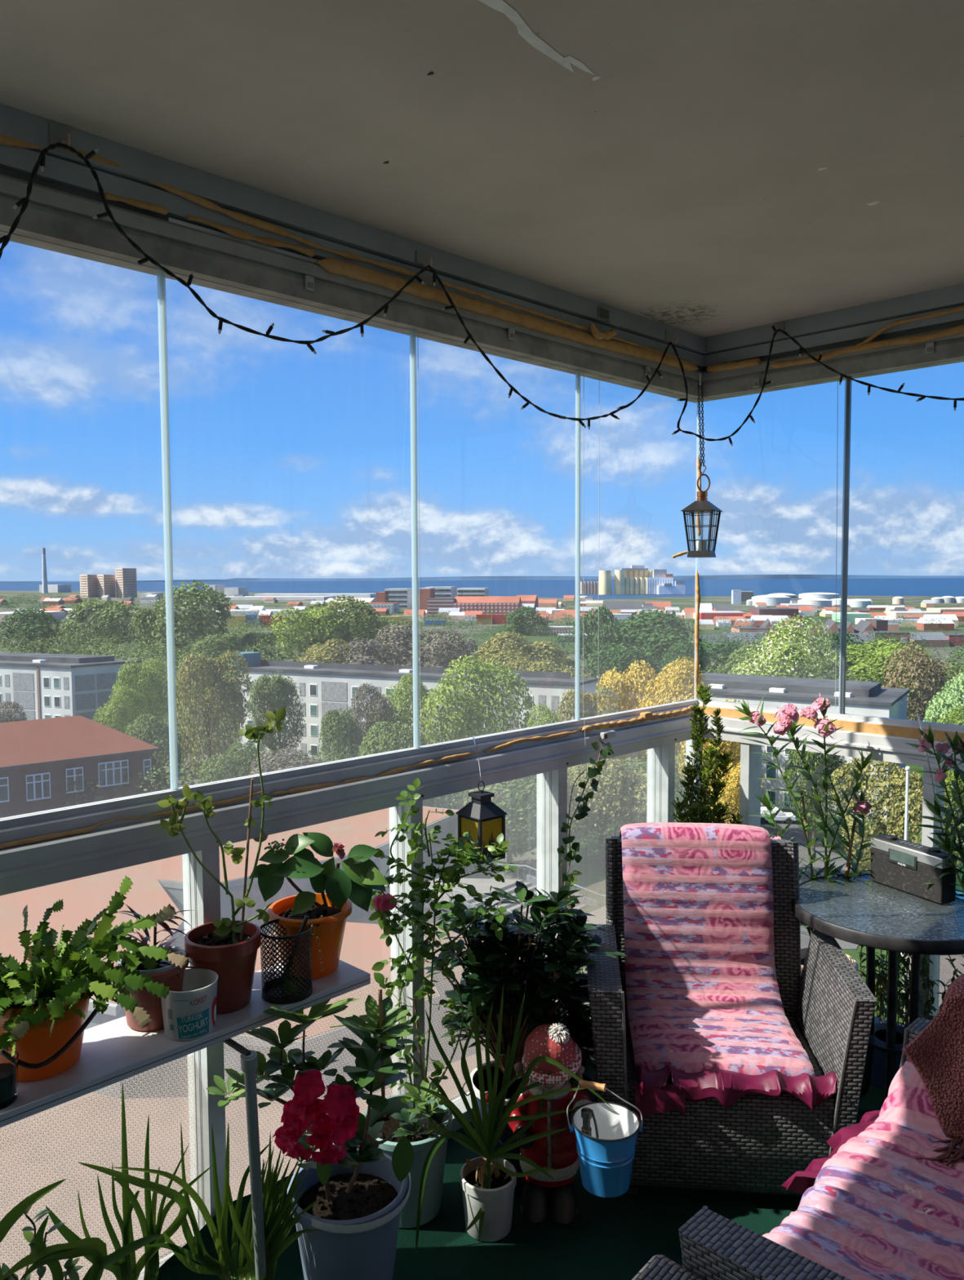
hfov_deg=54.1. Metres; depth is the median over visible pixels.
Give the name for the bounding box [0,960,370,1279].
plant shelf
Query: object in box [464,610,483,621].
house
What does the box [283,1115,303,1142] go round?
flower
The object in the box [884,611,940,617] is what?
yellow hall
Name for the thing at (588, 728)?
strip
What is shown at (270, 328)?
bulb socket
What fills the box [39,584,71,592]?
building
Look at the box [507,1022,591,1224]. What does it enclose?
figurine
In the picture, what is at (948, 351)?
trim
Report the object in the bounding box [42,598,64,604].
house
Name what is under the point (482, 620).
shipping container
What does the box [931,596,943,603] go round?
storage tank
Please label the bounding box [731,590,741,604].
building
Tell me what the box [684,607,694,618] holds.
house
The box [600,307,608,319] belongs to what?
grille
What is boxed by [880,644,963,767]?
tree
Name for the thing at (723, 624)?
house
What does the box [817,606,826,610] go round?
house
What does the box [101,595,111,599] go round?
house
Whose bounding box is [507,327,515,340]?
pane latch
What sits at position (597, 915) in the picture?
pavement
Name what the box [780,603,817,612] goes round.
white modern hall
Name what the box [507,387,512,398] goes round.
bulb socket
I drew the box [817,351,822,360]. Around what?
bulb socket
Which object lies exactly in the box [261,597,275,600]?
house
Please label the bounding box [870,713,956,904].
radio
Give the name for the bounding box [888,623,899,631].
wall
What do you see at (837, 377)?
blind cord
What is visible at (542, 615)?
villa
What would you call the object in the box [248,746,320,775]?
tree
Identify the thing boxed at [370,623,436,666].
tree
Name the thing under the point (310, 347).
bulb socket
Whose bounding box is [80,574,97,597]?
tower block
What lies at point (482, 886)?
stairs
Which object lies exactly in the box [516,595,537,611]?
warehouse
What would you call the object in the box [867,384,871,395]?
bulb socket
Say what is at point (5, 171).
trim
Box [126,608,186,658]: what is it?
tree
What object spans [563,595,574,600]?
house
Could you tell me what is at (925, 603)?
house
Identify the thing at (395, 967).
mesh screen
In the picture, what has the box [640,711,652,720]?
foam block
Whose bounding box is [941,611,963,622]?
house
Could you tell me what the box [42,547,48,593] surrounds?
chimney
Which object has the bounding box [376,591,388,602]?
annex
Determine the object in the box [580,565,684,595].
silo
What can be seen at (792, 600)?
house
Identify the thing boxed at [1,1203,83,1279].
potted ficus
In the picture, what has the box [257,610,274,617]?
house
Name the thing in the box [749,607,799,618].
roof
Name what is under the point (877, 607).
house
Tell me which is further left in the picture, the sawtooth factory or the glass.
the glass
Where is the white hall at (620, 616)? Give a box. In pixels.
[607,613,636,631]
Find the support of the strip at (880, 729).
attached to the wall
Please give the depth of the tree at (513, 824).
77.12 m
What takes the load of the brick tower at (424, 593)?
on the ground at (908, 601)
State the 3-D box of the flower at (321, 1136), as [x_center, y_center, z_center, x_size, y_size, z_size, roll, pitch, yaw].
[-0.336,1.036,1.965,0.059,0.057,0.035,0,4,7]
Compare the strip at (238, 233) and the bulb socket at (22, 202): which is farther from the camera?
the strip at (238, 233)
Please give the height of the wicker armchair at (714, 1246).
0.804 m
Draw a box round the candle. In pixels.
[696,540,706,551]
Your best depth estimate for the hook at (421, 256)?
2.43 m
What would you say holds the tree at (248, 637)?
on the ground at (908, 601)
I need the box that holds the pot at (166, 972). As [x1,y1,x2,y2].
[115,955,188,1031]
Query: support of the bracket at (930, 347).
attached to the wall
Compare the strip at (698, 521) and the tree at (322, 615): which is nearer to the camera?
the strip at (698, 521)
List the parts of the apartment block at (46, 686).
panel, panel, panel, panel, panel, pane, pane, pane, pane, panel, panel, panel, panel, panel, panel, panel, panel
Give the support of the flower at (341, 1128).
on the potted flowering plant at (364, 1190)
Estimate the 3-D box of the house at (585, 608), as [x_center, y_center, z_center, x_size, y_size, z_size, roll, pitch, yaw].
[72.270,-19.372,635.016,21.620,5.783,21.432,3,5,45]
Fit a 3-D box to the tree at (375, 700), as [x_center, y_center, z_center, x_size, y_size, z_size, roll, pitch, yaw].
[-13.366,11.453,112.135,5.839,12.737,6.839,3,5,45]
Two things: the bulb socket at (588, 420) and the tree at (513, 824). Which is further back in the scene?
the tree at (513, 824)
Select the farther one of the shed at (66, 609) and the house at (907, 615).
the shed at (66, 609)
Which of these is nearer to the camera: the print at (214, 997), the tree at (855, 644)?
the print at (214, 997)
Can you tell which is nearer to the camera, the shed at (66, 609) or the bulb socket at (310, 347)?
the bulb socket at (310, 347)
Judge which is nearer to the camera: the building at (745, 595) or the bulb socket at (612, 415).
the bulb socket at (612, 415)
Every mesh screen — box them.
[0,1058,196,1279]
[223,967,398,1195]
[424,937,519,1103]
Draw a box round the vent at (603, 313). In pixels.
[589,306,618,340]
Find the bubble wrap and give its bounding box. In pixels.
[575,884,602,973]
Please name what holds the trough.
on the floor
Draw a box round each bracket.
[644,366,650,377]
[752,377,759,387]
[925,342,934,354]
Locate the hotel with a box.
[384,588,412,608]
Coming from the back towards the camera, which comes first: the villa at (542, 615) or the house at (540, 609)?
the house at (540, 609)
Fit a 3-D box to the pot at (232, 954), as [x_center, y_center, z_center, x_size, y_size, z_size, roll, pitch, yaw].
[-0.554,0.703,2.025,0.158,0.155,0.158,3,5,45]
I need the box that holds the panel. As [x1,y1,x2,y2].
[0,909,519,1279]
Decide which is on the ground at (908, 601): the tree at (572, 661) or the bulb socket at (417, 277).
the tree at (572, 661)
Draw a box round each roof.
[691,634,727,643]
[711,603,733,611]
[721,631,767,646]
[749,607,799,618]
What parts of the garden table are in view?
leg, glass, leg, leg, leg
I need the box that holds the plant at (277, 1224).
[238,1133,323,1279]
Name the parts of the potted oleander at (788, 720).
stem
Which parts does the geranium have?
stem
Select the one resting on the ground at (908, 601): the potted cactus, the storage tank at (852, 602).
the storage tank at (852, 602)
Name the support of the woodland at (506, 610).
on the ground at (908, 601)
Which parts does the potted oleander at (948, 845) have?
stem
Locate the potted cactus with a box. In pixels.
[0,875,189,1081]
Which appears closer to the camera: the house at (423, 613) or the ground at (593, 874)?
the ground at (593, 874)
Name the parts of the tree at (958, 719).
crown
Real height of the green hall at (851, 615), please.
4.933 m
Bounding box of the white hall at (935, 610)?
[926,608,963,614]
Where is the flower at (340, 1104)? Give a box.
[320,1084,356,1123]
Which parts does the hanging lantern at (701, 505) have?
corner post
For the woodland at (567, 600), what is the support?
on the ground at (908, 601)
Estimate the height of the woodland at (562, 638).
13.450 m
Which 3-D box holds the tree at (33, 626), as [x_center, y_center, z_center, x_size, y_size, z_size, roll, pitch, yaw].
[-155.797,-2.714,328.830,23.441,18.047,21.828,3,5,45]
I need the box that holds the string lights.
[0,142,963,445]
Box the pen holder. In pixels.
[259,915,323,1004]
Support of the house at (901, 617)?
on the ground at (908, 601)
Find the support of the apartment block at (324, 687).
on the ground at (908, 601)
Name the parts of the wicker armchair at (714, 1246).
arm panel, arm, arm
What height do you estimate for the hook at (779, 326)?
0.043 m
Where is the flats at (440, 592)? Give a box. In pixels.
[425,586,456,598]
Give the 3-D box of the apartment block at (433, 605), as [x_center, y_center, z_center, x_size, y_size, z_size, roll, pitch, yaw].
[-26.094,-21.988,634.369,27.874,12.010,28.537,3,5,45]
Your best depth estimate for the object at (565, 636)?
369.65 m
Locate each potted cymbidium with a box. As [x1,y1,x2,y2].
[45,1083,213,1279]
[113,1121,271,1279]
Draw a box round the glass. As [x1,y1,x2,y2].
[0,1049,18,1109]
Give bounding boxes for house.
[0,599,8,605]
[0,715,159,817]
[38,597,52,604]
[41,608,69,617]
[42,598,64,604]
[45,605,66,608]
[62,597,82,603]
[67,595,80,599]
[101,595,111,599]
[119,600,134,606]
[121,598,133,602]
[140,596,162,603]
[146,594,159,597]
[224,605,239,609]
[233,594,244,596]
[235,604,253,608]
[248,605,266,610]
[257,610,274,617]
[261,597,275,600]
[263,599,278,603]
[280,612,298,617]
[286,601,302,606]
[292,606,306,609]
[302,599,316,602]
[310,600,325,608]
[364,608,389,614]
[403,609,426,621]
[438,608,461,617]
[448,612,465,619]
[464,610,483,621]
[522,603,534,611]
[535,607,555,612]
[546,608,564,618]
[551,609,559,619]
[561,602,566,606]
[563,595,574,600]
[571,612,593,622]
[580,601,586,605]
[580,606,601,612]
[584,595,594,601]
[586,600,603,605]
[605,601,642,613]
[609,610,617,613]
[620,609,637,614]
[637,608,662,618]
[641,603,653,606]
[642,606,657,608]
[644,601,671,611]
[664,606,679,613]
[670,612,682,617]
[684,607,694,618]
[693,608,715,618]
[698,619,714,629]
[712,616,744,624]
[715,619,731,626]
[733,621,750,626]
[735,618,751,621]
[750,615,768,626]
[755,602,766,607]
[767,615,788,626]
[777,605,791,608]
[790,598,801,603]
[797,605,814,616]
[798,612,804,620]
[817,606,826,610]
[819,610,832,617]
[822,607,839,612]
[832,604,851,609]
[847,633,877,649]
[853,608,870,612]
[861,612,886,617]
[866,604,888,610]
[873,615,893,617]
[885,605,905,611]
[893,607,906,611]
[894,617,919,626]
[901,617,919,618]
[904,614,924,617]
[906,608,921,611]
[916,617,954,630]
[920,600,934,607]
[923,614,958,626]
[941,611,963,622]
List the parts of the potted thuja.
stem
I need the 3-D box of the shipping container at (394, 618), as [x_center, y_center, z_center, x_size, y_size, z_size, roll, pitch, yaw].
[-51.125,-10.180,510.289,11.131,4.736,11.061,3,5,45]
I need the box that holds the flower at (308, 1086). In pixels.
[292,1069,325,1105]
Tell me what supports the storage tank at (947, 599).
on the ground at (908, 601)
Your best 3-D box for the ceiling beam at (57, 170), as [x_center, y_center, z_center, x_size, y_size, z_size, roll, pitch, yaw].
[-1.293,-0.871,1.376,0.092,0.044,6.050,3,5,45]
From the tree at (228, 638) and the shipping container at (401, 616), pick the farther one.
the shipping container at (401, 616)
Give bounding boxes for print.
[212,995,216,1026]
[213,1004,216,1021]
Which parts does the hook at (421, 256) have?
plate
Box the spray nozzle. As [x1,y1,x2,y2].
[581,1107,599,1138]
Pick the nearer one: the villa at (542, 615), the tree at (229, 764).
the tree at (229, 764)
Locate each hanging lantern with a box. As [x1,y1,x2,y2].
[455,780,507,864]
[680,474,723,557]
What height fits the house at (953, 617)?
5.986 m
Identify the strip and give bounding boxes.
[0,134,422,277]
[0,790,267,848]
[104,192,168,215]
[186,215,315,257]
[271,751,480,795]
[315,257,698,370]
[427,278,683,359]
[483,730,578,753]
[582,705,693,732]
[672,551,687,558]
[694,570,700,698]
[696,454,701,536]
[697,705,963,742]
[706,358,760,372]
[768,324,963,368]
[855,306,963,346]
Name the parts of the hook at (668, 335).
plate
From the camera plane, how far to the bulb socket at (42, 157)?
1.74 m
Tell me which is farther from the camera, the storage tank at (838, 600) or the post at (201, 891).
the storage tank at (838, 600)
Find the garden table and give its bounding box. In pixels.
[791,873,963,1099]
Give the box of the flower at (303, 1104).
[292,1093,319,1115]
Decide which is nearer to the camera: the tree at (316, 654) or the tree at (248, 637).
the tree at (316, 654)
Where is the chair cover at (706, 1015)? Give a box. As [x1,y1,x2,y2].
[619,822,841,1119]
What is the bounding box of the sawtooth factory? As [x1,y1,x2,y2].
[749,617,874,635]
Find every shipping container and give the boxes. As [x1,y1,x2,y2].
[226,615,246,626]
[244,614,257,617]
[246,617,259,626]
[258,615,283,626]
[377,616,399,625]
[391,615,412,621]
[475,614,491,617]
[475,617,491,624]
[491,614,506,623]
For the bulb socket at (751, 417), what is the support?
attached to the string lights
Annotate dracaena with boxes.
[115,903,195,1031]
[406,984,614,1253]
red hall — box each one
[699,611,745,619]
[742,612,753,618]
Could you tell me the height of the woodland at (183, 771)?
8.838 m
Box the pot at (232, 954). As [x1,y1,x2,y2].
[184,920,261,1013]
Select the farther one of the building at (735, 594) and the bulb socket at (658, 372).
the building at (735, 594)
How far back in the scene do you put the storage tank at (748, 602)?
847.79 m
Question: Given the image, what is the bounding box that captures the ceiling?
[0,0,963,337]
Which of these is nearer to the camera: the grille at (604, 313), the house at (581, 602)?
the grille at (604, 313)
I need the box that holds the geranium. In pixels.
[156,706,285,1013]
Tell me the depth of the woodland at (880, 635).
315.25 m
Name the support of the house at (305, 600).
on the ground at (908, 601)
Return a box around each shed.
[0,611,65,625]
[39,608,112,617]
[137,592,163,598]
[161,608,302,615]
[223,595,335,599]
[254,593,376,597]
[537,599,558,608]
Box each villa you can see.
[535,612,546,622]
[553,611,565,624]
[560,609,575,620]
[863,631,910,644]
[907,631,949,647]
[943,633,963,645]
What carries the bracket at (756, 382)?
attached to the wall
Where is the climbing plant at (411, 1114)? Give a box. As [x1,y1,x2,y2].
[329,777,524,1228]
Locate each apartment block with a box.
[0,652,141,728]
[238,660,598,759]
[426,597,455,617]
[675,672,910,822]
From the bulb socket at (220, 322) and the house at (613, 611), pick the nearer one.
the bulb socket at (220, 322)
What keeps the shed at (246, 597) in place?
on the ground at (908, 601)
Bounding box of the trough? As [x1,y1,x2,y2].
[856,945,963,1089]
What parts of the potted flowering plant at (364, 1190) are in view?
stem, handle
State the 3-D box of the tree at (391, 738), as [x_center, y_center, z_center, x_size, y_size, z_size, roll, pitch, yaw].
[-8.551,13.462,89.604,8.975,11.597,9.598,3,5,45]
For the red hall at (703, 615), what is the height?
4.841 m
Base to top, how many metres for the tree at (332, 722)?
10.797 m
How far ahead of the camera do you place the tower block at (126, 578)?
1391.98 m
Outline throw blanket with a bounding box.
[902,973,963,1166]
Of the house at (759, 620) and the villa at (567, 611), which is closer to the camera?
the house at (759, 620)
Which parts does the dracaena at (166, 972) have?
stem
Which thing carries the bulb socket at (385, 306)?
attached to the string lights
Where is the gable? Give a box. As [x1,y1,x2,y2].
[699,603,712,611]
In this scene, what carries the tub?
on the plant shelf
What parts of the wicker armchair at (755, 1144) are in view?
arm, frame, backrest, frame, arm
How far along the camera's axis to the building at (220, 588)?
1300.01 m
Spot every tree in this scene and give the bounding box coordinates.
[0,606,68,653]
[0,700,26,722]
[59,597,149,654]
[93,685,151,733]
[110,656,168,731]
[123,713,183,791]
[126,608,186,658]
[146,579,235,657]
[166,648,251,778]
[190,631,243,673]
[198,741,271,783]
[240,631,285,658]
[245,670,306,761]
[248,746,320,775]
[270,606,348,661]
[297,638,356,663]
[301,594,383,659]
[315,707,366,763]
[324,637,394,665]
[345,682,394,755]
[353,615,423,655]
[356,720,445,807]
[366,672,432,746]
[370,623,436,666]
[403,629,481,667]
[419,653,535,744]
[422,784,498,809]
[457,774,569,872]
[465,631,582,677]
[504,605,548,635]
[506,656,588,677]
[526,702,561,727]
[533,758,647,865]
[546,649,575,676]
[555,684,621,805]
[571,606,624,668]
[584,645,666,705]
[590,659,661,797]
[604,607,712,679]
[608,751,709,817]
[615,655,706,791]
[657,639,708,704]
[674,790,707,822]
[676,698,743,821]
[700,640,740,673]
[708,760,764,823]
[716,644,781,676]
[728,614,839,679]
[782,748,858,852]
[803,631,865,674]
[827,641,871,680]
[829,757,951,873]
[831,638,937,717]
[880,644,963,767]
[917,803,963,876]
[923,672,963,806]
[935,706,963,866]
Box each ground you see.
[0,591,963,1011]
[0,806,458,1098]
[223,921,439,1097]
[501,764,963,1024]
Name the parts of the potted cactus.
handle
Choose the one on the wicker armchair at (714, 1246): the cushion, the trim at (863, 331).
the cushion
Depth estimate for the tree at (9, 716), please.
124.59 m
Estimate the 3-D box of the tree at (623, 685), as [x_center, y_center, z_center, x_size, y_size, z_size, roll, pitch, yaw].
[15.268,10.086,105.471,8.419,16.062,7.964,3,5,45]
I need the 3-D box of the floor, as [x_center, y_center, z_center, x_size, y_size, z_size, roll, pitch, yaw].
[-0.125,1.663,0.441,3.420,0.200,6.120,3,5,45]
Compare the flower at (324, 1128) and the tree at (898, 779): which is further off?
the tree at (898, 779)
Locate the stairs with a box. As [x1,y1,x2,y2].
[377,862,605,935]
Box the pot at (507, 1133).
[472,1066,525,1194]
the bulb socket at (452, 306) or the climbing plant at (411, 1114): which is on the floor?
the climbing plant at (411, 1114)
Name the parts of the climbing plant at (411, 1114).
stem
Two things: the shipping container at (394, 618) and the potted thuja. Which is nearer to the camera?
the potted thuja
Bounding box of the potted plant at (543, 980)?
[422,880,626,1194]
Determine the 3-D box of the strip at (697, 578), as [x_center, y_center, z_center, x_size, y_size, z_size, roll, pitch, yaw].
[0.805,-0.020,3.531,0.022,0.480,0.022,3,5,45]
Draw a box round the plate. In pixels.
[304,275,314,291]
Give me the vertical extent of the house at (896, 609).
5.383 m
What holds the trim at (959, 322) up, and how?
attached to the wall
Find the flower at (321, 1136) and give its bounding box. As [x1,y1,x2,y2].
[306,1126,333,1149]
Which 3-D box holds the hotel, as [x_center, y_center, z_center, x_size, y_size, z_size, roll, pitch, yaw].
[-70.892,-35.672,810.724,30.562,16.918,31.735,3,5,45]
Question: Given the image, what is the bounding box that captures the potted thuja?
[670,684,743,824]
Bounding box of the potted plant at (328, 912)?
[248,831,389,979]
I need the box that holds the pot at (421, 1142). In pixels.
[363,1093,453,1228]
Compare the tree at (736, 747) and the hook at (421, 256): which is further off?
the tree at (736, 747)
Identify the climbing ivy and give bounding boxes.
[555,739,614,1102]
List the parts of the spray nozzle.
lever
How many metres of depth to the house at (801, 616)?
535.87 m
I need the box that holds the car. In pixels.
[760,806,796,823]
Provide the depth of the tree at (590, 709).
97.09 m
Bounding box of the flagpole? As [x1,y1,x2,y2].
[901,766,910,956]
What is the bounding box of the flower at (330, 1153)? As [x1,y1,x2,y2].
[311,1141,346,1165]
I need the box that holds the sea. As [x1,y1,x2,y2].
[0,577,963,599]
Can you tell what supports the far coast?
on the sea
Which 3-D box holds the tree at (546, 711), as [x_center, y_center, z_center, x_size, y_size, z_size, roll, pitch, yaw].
[7.217,12.536,100.224,5.436,11.924,6.395,3,5,45]
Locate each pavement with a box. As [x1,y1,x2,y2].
[585,906,606,936]
[902,954,963,1024]
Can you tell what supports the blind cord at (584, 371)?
hanging from the wall
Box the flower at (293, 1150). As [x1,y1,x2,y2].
[286,1141,312,1160]
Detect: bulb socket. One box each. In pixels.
[0,235,5,243]
[13,196,25,208]
[40,152,45,171]
[84,148,98,159]
[92,212,109,219]
[133,257,148,265]
[186,271,194,285]
[217,319,222,333]
[265,323,274,335]
[306,342,316,354]
[322,329,334,334]
[360,324,364,337]
[383,304,388,317]
[415,275,424,284]
[432,272,435,286]
[441,305,453,310]
[462,335,470,346]
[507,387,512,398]
[520,402,529,409]
[578,419,586,427]
[587,419,590,429]
[610,413,619,419]
[644,373,649,382]
[657,370,662,378]
[671,429,679,435]
[728,437,733,445]
[749,414,755,422]
[770,324,776,331]
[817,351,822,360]
[839,375,843,385]
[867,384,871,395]
[897,382,904,391]
[915,395,925,401]
[953,400,956,410]
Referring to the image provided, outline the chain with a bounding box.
[697,373,706,475]
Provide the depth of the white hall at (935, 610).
542.72 m
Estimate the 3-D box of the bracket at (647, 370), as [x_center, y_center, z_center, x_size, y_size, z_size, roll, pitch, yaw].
[0.560,-0.903,3.182,0.012,0.032,0.024,3,5,45]
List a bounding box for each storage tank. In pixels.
[746,599,752,605]
[751,595,790,605]
[767,592,796,598]
[797,598,831,607]
[798,592,839,599]
[830,598,848,605]
[847,599,871,607]
[892,596,903,604]
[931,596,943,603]
[942,595,955,603]
[955,596,963,603]
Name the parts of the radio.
knob, panel, knob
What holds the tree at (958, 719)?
on the ground at (908, 601)
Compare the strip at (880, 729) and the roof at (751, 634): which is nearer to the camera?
the strip at (880, 729)
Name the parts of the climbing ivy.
stem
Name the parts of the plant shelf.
leg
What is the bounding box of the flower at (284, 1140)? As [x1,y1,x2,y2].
[271,1125,300,1159]
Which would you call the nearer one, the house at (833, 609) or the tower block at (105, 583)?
the house at (833, 609)
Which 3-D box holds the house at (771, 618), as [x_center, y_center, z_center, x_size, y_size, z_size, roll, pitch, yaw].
[150.502,-9.642,480.633,15.493,5.608,16.030,3,5,45]
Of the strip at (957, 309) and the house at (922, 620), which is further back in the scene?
the house at (922, 620)
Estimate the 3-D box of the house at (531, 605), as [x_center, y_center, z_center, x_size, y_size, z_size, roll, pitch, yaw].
[35.723,-25.029,724.999,16.460,5.770,17.478,3,5,45]
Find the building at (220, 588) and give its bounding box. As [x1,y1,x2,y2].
[204,584,225,596]
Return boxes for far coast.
[0,574,963,582]
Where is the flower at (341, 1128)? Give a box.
[327,1114,358,1146]
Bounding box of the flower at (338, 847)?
[332,842,346,859]
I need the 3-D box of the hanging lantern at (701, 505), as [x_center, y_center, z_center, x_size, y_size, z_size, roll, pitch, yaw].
[0.759,-0.428,3.258,0.144,0.286,0.143,3,5,45]
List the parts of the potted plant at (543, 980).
stem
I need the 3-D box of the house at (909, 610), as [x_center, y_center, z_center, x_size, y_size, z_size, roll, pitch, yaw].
[272.327,-17.280,594.891,11.699,4.923,12.500,3,5,45]
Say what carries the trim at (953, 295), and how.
attached to the ceiling
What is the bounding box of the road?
[760,820,858,949]
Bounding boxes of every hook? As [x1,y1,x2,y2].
[48,121,71,152]
[416,249,432,268]
[472,736,481,780]
[665,329,678,343]
[773,322,784,334]
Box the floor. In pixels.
[142,1084,884,1279]
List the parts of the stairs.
railing, railing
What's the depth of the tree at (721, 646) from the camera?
217.78 m
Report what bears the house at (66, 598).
on the ground at (908, 601)
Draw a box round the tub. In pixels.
[158,968,218,1041]
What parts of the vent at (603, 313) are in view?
foam strip, frame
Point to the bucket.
(606, 1162)
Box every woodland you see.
[0,591,165,612]
[0,612,410,651]
[0,625,297,707]
[52,728,679,820]
[230,600,575,626]
[303,653,649,712]
[342,609,533,624]
[408,613,694,654]
[681,602,963,634]
[689,628,963,673]
[691,647,963,716]
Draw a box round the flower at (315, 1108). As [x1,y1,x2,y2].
[305,1098,326,1122]
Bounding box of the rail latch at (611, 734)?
[600,730,615,739]
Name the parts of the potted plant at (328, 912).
stem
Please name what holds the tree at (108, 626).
on the ground at (908, 601)
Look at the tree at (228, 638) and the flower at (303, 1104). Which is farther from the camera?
the tree at (228, 638)
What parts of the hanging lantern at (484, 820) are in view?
yellow pane, frame, yellow pane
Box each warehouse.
[453,595,521,614]
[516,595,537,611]
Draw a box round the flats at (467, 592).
[457,587,488,596]
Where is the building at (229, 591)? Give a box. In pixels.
[224,586,248,596]
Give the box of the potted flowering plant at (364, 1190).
[206,978,421,1279]
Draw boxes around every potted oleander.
[733,691,892,975]
[904,724,963,1010]
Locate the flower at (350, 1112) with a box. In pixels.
[342,1104,359,1128]
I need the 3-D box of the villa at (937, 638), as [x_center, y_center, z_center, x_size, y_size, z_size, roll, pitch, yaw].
[160.471,-0.379,342.257,16.942,4.935,16.941,3,5,45]
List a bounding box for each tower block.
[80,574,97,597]
[97,574,115,597]
[115,568,137,597]
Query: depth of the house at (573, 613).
544.71 m
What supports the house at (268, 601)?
on the ground at (908, 601)
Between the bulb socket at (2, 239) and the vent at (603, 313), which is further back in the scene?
the vent at (603, 313)
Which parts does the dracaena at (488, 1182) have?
pot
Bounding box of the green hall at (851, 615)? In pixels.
[831,612,871,622]
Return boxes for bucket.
[566,1079,642,1197]
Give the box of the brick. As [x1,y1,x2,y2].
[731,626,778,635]
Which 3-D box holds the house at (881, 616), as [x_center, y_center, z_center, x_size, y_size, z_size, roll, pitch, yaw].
[218.534,-11.260,514.053,13.225,3.873,13.546,3,5,45]
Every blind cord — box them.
[417,328,421,746]
[582,370,584,716]
[584,725,586,777]
[598,373,599,646]
[835,377,838,709]
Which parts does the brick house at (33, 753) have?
pane, pane, pane, pane, pane, pane, pane, pane, pane, pane, pane, pane, pane, pane, pane, pane, pane, pane, pane, pane, pane, pane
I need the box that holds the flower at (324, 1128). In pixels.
[310,1111,337,1141]
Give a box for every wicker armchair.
[585,835,876,1195]
[631,1017,931,1279]
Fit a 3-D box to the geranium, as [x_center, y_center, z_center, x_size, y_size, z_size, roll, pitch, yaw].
[-0.550,0.462,1.992,0.188,0.642,0.219,3,5,45]
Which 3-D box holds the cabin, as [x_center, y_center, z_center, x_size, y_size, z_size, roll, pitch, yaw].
[-34.788,2.903,139.153,3.400,2.100,3.000,3,5,45]
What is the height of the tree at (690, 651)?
13.906 m
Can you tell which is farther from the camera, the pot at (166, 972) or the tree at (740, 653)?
the tree at (740, 653)
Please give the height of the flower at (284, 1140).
0.067 m
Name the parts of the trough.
stem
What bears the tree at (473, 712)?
on the ground at (908, 601)
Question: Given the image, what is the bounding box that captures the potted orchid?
[0,1178,163,1279]
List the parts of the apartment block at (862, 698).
pane, pane, pane, pane, pane, panel, panel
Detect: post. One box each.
[182,846,226,1236]
[389,800,425,1095]
[536,767,567,1016]
[646,742,675,822]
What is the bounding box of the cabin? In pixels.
[231,651,261,666]
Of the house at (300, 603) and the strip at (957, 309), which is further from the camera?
the house at (300, 603)
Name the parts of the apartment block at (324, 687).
pane, pane, pane, panel, panel, panel, panel, panel, pane, pane, pane, pane, panel, panel, panel, pane, panel, pane, panel, panel, pane, panel, panel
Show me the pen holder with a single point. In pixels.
(274, 987)
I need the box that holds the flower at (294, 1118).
[280,1099,311,1137]
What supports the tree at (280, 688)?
on the ground at (908, 601)
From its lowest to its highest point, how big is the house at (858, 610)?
3.865 m
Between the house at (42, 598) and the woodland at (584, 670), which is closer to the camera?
the woodland at (584, 670)
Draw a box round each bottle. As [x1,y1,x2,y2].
[955,832,963,899]
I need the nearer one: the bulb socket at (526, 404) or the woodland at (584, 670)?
the bulb socket at (526, 404)
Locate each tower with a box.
[418,587,435,609]
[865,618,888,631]
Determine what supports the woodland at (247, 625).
on the ground at (908, 601)
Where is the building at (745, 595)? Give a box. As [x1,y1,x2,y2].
[741,591,753,601]
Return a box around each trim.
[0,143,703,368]
[0,167,702,371]
[0,173,703,382]
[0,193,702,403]
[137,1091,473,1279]
[168,217,316,262]
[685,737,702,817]
[693,399,700,699]
[696,337,963,403]
[697,698,963,771]
[702,303,963,368]
[702,320,963,372]
[702,327,963,382]
[703,283,963,354]
[739,742,761,826]
[918,766,945,1020]
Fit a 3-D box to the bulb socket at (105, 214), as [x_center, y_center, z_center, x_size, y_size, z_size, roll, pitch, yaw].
[-0.736,-0.820,1.826,0.017,0.016,0.029,3,5,45]

